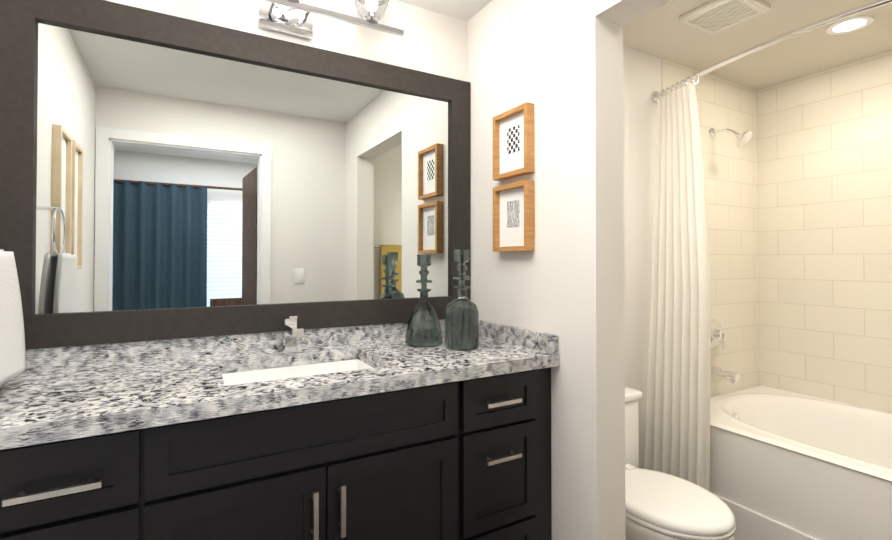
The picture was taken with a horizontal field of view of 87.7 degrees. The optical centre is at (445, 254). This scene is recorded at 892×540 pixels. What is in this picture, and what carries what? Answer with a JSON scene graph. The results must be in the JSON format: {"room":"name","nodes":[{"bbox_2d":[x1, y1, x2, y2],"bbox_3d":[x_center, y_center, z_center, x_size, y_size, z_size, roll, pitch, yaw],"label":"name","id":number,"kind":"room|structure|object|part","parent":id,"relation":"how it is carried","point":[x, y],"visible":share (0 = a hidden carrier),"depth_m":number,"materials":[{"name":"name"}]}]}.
{"room":"bathroom","nodes":[
{"label":"bathroom","id":0,"kind":"room"},
{"bbox_2d":[106,0,466,81],"bbox_3d":[0.290,0.032,2.279,3.980,2.620,0.120,0,-1,-30],"label":"wall","id":1,"kind":"structure","parent":0,"point":[431,42],"depth_m":1.88,"materials":[{"name":"white paint"}]},
{"bbox_2d":[23,319,444,372],"bbox_3d":[-0.591,0.309,1.692,1.588,0.063,0.020,0,-1,-30],"label":"backsplash","id":2,"kind":"structure","parent":1,"relation":"attached to","point":[63,357],"depth_m":1.54,"materials":[{"name":"grey stone"}]},
{"bbox_2d":[0,0,470,348],"bbox_3d":[-0.587,-0.251,1.694,1.585,1.048,0.032,0,-1,-30],"label":"mirror","id":3,"kind":"object","parent":1,"relation":"attached to","point":[164,176],"visible":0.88,"depth_m":1.57,"materials":[{"name":"clear glass"}]},
{"bbox_2d":[258,0,403,39],"bbox_3d":[-0.546,-0.906,1.636,0.840,0.181,0.188,0,-1,-30],"label":"sconce","id":4,"kind":"object","parent":1,"relation":"attached to","point":[292,17],"visible":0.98,"depth_m":1.71,"materials":[{"name":"silver metal"}]},
{"bbox_3d":[-0.282,-0.941,1.760,0.136,0.103,0.136,0,-1,-30],"label":"lamp shade","id":5,"kind":"part","parent":4,"relation":"part of","materials":[{"name":"clear glass"}]},
{"bbox_2d":[467,0,625,539],"bbox_3d":[0.338,0.026,1.806,0.130,2.620,0.751,0,-1,-30],"label":"wall","id":6,"kind":"structure","parent":0,"point":[558,64],"depth_m":1.55,"materials":[{"name":"white paint"}]},
{"bbox_2d":[493,102,533,180],"bbox_3d":[0.256,-0.426,1.786,0.036,0.253,0.212,0,-1,-30],"label":"picture","id":7,"kind":"object","parent":6,"relation":"attached to","point":[513,142],"visible":1,"depth_m":1.78,"materials":[{"name":"brown wood"}]},
{"bbox_2d":[507,125,519,154],"bbox_3d":[0.259,-0.441,1.788,0.001,0.100,0.075,0,-1,-30],"label":"art","id":8,"kind":"object","parent":7,"relation":"attached to","point":[513,131],"depth_m":1.78},
{"bbox_2d":[493,180,534,251],"bbox_3d":[0.256,-0.142,1.782,0.036,0.256,0.212,0,-1,-30],"label":"picture","id":9,"kind":"object","parent":6,"relation":"attached to","point":[513,216],"visible":1,"depth_m":1.77,"materials":[{"name":"brown wood"}]},
{"bbox_2d":[507,200,519,226],"bbox_3d":[0.259,-0.157,1.784,0.001,0.100,0.075,0,-1,-30],"label":"art","id":10,"kind":"object","parent":9,"relation":"attached to","point":[513,206],"depth_m":1.78},
{"bbox_2d":[479,320,557,352],"bbox_3d":[0.235,0.310,1.826,0.020,0.063,0.563,0,-1,-30],"label":"backsplash","id":11,"kind":"structure","parent":6,"relation":"attached to","point":[548,342],"depth_m":1.73,"materials":[{"name":"grey stone"}]},
{"bbox_2d":[595,0,671,25],"bbox_3d":[0.721,-1.022,1.145,0.130,0.540,0.799,0,-1,-30],"label":"lintel","id":12,"kind":"object","parent":6,"relation":"attached to","point":[622,12],"visible":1,"depth_m":1.42,"materials":[{"name":"white paint"}]},
{"bbox_2d":[623,46,661,468],"bbox_3d":[1.168,0.036,2.619,2.117,2.620,0.160,0,-1,-30],"label":"wall","id":13,"kind":"structure","parent":0,"point":[641,77],"depth_m":2.44,"materials":[{"name":"ceramic tile"},{"name":"paint"}]},
{"bbox_2d":[661,58,759,396],"bbox_3d":[1.601,-0.112,2.771,0.964,1.920,0.006,0,-1,-30],"label":"wall tile","id":14,"kind":"structure","parent":13,"relation":"attached to","point":[730,168],"depth_m":2.85,"materials":[{"name":"beige tile"}]},
{"bbox_2d":[709,128,752,383],"bbox_3d":[1.637,-0.009,2.663,0.170,1.487,0.219,0,-1,-30],"label":"shower fixtures","id":15,"kind":"object","parent":14,"relation":"attached to","point":[717,331],"visible":0.88,"depth_m":2.69,"materials":[{"name":"silver metal"}]},
{"bbox_3d":[1.612,0.502,2.699,0.016,0.090,0.016,0,-1,-30],"label":"lever","id":16,"kind":"part","parent":15,"relation":"part of","materials":[{"name":"silver metal"}]},
{"bbox_3d":[1.620,-0.704,2.701,0.017,0.064,0.148,0,-1,-30],"label":"arm","id":17,"kind":"part","parent":15,"relation":"part of"},
{"bbox_3d":[1.617,0.695,2.689,0.052,0.078,0.139,0,-1,-30],"label":"spout","id":18,"kind":"part","parent":15,"relation":"part of","materials":[{"name":"silver metal"}]},
{"bbox_2d":[644,0,891,490],"bbox_3d":[1.451,0.126,1.800,0.214,2.040,1.542,0,-1,-30],"label":"shower curtain","id":19,"kind":"object","parent":13,"relation":"attached to","point":[677,436],"visible":0.96,"depth_m":2.25,"materials":[{"name":"white fabric"}]},
{"bbox_3d":[1.448,-0.864,1.811,0.183,0.025,1.542,0,-1,-30],"label":"rod","id":20,"kind":"part","parent":19,"relation":"part of","materials":[{"name":"silver metal"}]},
{"bbox_2d":[396,0,891,89],"bbox_3d":[0.781,-1.178,1.452,3.720,0.220,1.830,0,-1,-30],"label":"ceiling","id":21,"kind":"structure","parent":0,"point":[663,32],"depth_m":2.33,"materials":[{"name":"beige paint"}]},
{"bbox_2d":[679,0,770,33],"bbox_3d":[1.230,-1.065,2.057,0.260,0.030,0.260,0,-1,-30],"label":"fan","id":22,"kind":"object","parent":21,"relation":"attached to","point":[713,16],"visible":1,"depth_m":2.04,"materials":[{"name":"beige plastic"}]},
{"bbox_2d":[826,16,873,34],"bbox_3d":[1.895,-1.077,2.183,0.170,0.004,0.170,0,-1,-30],"label":"recessed light","id":23,"kind":"object","parent":21,"relation":"in","point":[849,25],"visible":1,"depth_m":2.18,"materials":[{"name":"white paint"}]},
{"bbox_3d":[0.781,1.362,1.421,3.960,0.060,2.070,0,-1,-30],"label":"floor","id":24,"kind":"structure","parent":0,"visible":0},
{"bbox_2d":[0,361,558,539],"bbox_3d":[-0.447,0.855,1.432,1.588,0.954,0.602,0,-1,-30],"label":"bathroom vanity","id":25,"kind":"object","parent":24,"relation":"on","point":[292,430],"depth_m":1.19,"materials":[{"name":"black wood"}]},
{"bbox_2d":[0,333,558,440],"bbox_3d":[-0.450,0.357,1.445,1.588,0.040,0.588,0,-1,-30],"label":"countertop","id":26,"kind":"structure","parent":25,"relation":"on","point":[35,402],"depth_m":1.23,"materials":[{"name":"grey stone"}]},
{"bbox_2d":[280,313,303,352],"bbox_3d":[-0.519,0.273,1.574,0.052,0.130,0.165,0,-1,-30],"label":"faucet","id":27,"kind":"object","parent":26,"relation":"on","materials":[{"name":"silver metal"}]},
{"bbox_2d":[228,357,367,380],"bbox_3d":[-0.441,0.452,1.435,0.484,0.174,0.349,0,-1,-30],"label":"sink","id":28,"kind":"object","parent":26,"relation":"in","point":[286,368],"depth_m":1.58,"materials":[{"name":"white ceramic"}]},
{"bbox_2d":[405,254,442,346],"bbox_3d":[-0.084,0.169,1.772,0.144,0.342,0.144,0,-1,-30],"label":"bottle","id":29,"kind":"object","parent":26,"relation":"on","point":[423,328],"visible":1,"depth_m":1.73,"materials":[{"name":"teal glass"}]},
{"bbox_2d":[445,249,478,350],"bbox_3d":[0.058,0.160,1.691,0.124,0.358,0.124,0,-1,-30],"label":"bottle","id":30,"kind":"object","parent":26,"relation":"on","point":[461,322],"visible":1,"depth_m":1.65,"materials":[{"name":"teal glass"}]},
{"bbox_2d":[625,387,735,539],"bbox_3d":[0.797,0.980,1.892,0.420,0.715,0.710,0,-1,-30],"label":"toilet","id":31,"kind":"object","parent":24,"relation":"on","point":[661,506],"visible":0.5,"depth_m":1.72,"materials":[{"name":"white ceramic"}]},
{"bbox_3d":[0.672,0.838,2.114,0.400,0.345,0.192,0,-1,-30],"label":"tank","id":32,"kind":"part","parent":31,"relation":"part of","materials":[{"name":"white ceramic"}]},
{"bbox_3d":[0.673,0.645,2.114,0.420,0.039,0.207,0,-1,-30],"label":"tank lid","id":33,"kind":"part","parent":31,"relation":"part of","materials":[{"name":"white ceramic"}]},
{"bbox_3d":[0.847,0.952,1.805,0.390,0.055,0.497,0,-1,-30],"label":"seat lid","id":34,"kind":"part","parent":31,"relation":"part of","materials":[{"name":"white plastic"}]},
{"bbox_3d":[0.850,1.159,1.797,0.380,0.355,0.498,0,-1,-30],"label":"bowl","id":35,"kind":"part","parent":31,"relation":"part of","materials":[{"name":"white ceramic"}]},
{"bbox_2d":[710,385,891,539],"bbox_3d":[1.967,1.078,2.082,0.988,0.524,1.524,0,-1,-30],"label":"bathtub","id":36,"kind":"object","parent":24,"relation":"on","point":[787,465],"visible":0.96,"depth_m":2.11,"materials":[{"name":"white ceramic"}]},
{"bbox_3d":[-0.858,0.010,0.435,0.120,2.620,1.950,0,-1,-30],"label":"wall","id":37,"kind":"structure","parent":0,"visible":0},
{"bbox_2d":[0,249,25,387],"bbox_3d":[-1.037,0.062,0.995,0.122,0.528,0.423,0,-1,-30],"label":"towel","id":38,"kind":"object","parent":37,"relation":"attached to","point":[12,351],"visible":0.98,"depth_m":1.11,"materials":[{"name":"white fabric"}]},
{"bbox_3d":[2.457,0.033,2.374,0.120,2.620,1.540,0,-1,-30],"label":"wall","id":39,"kind":"structure","parent":0,"visible":0},
{"bbox_2d":[757,50,891,412],"bbox_3d":[2.402,-0.117,2.345,0.006,1.920,1.540,0,-1,-30],"label":"wall tile","id":40,"kind":"structure","parent":39,"relation":"attached to","point":[824,137],"depth_m":2.68,"materials":[{"name":"beige tile"}]}
]}

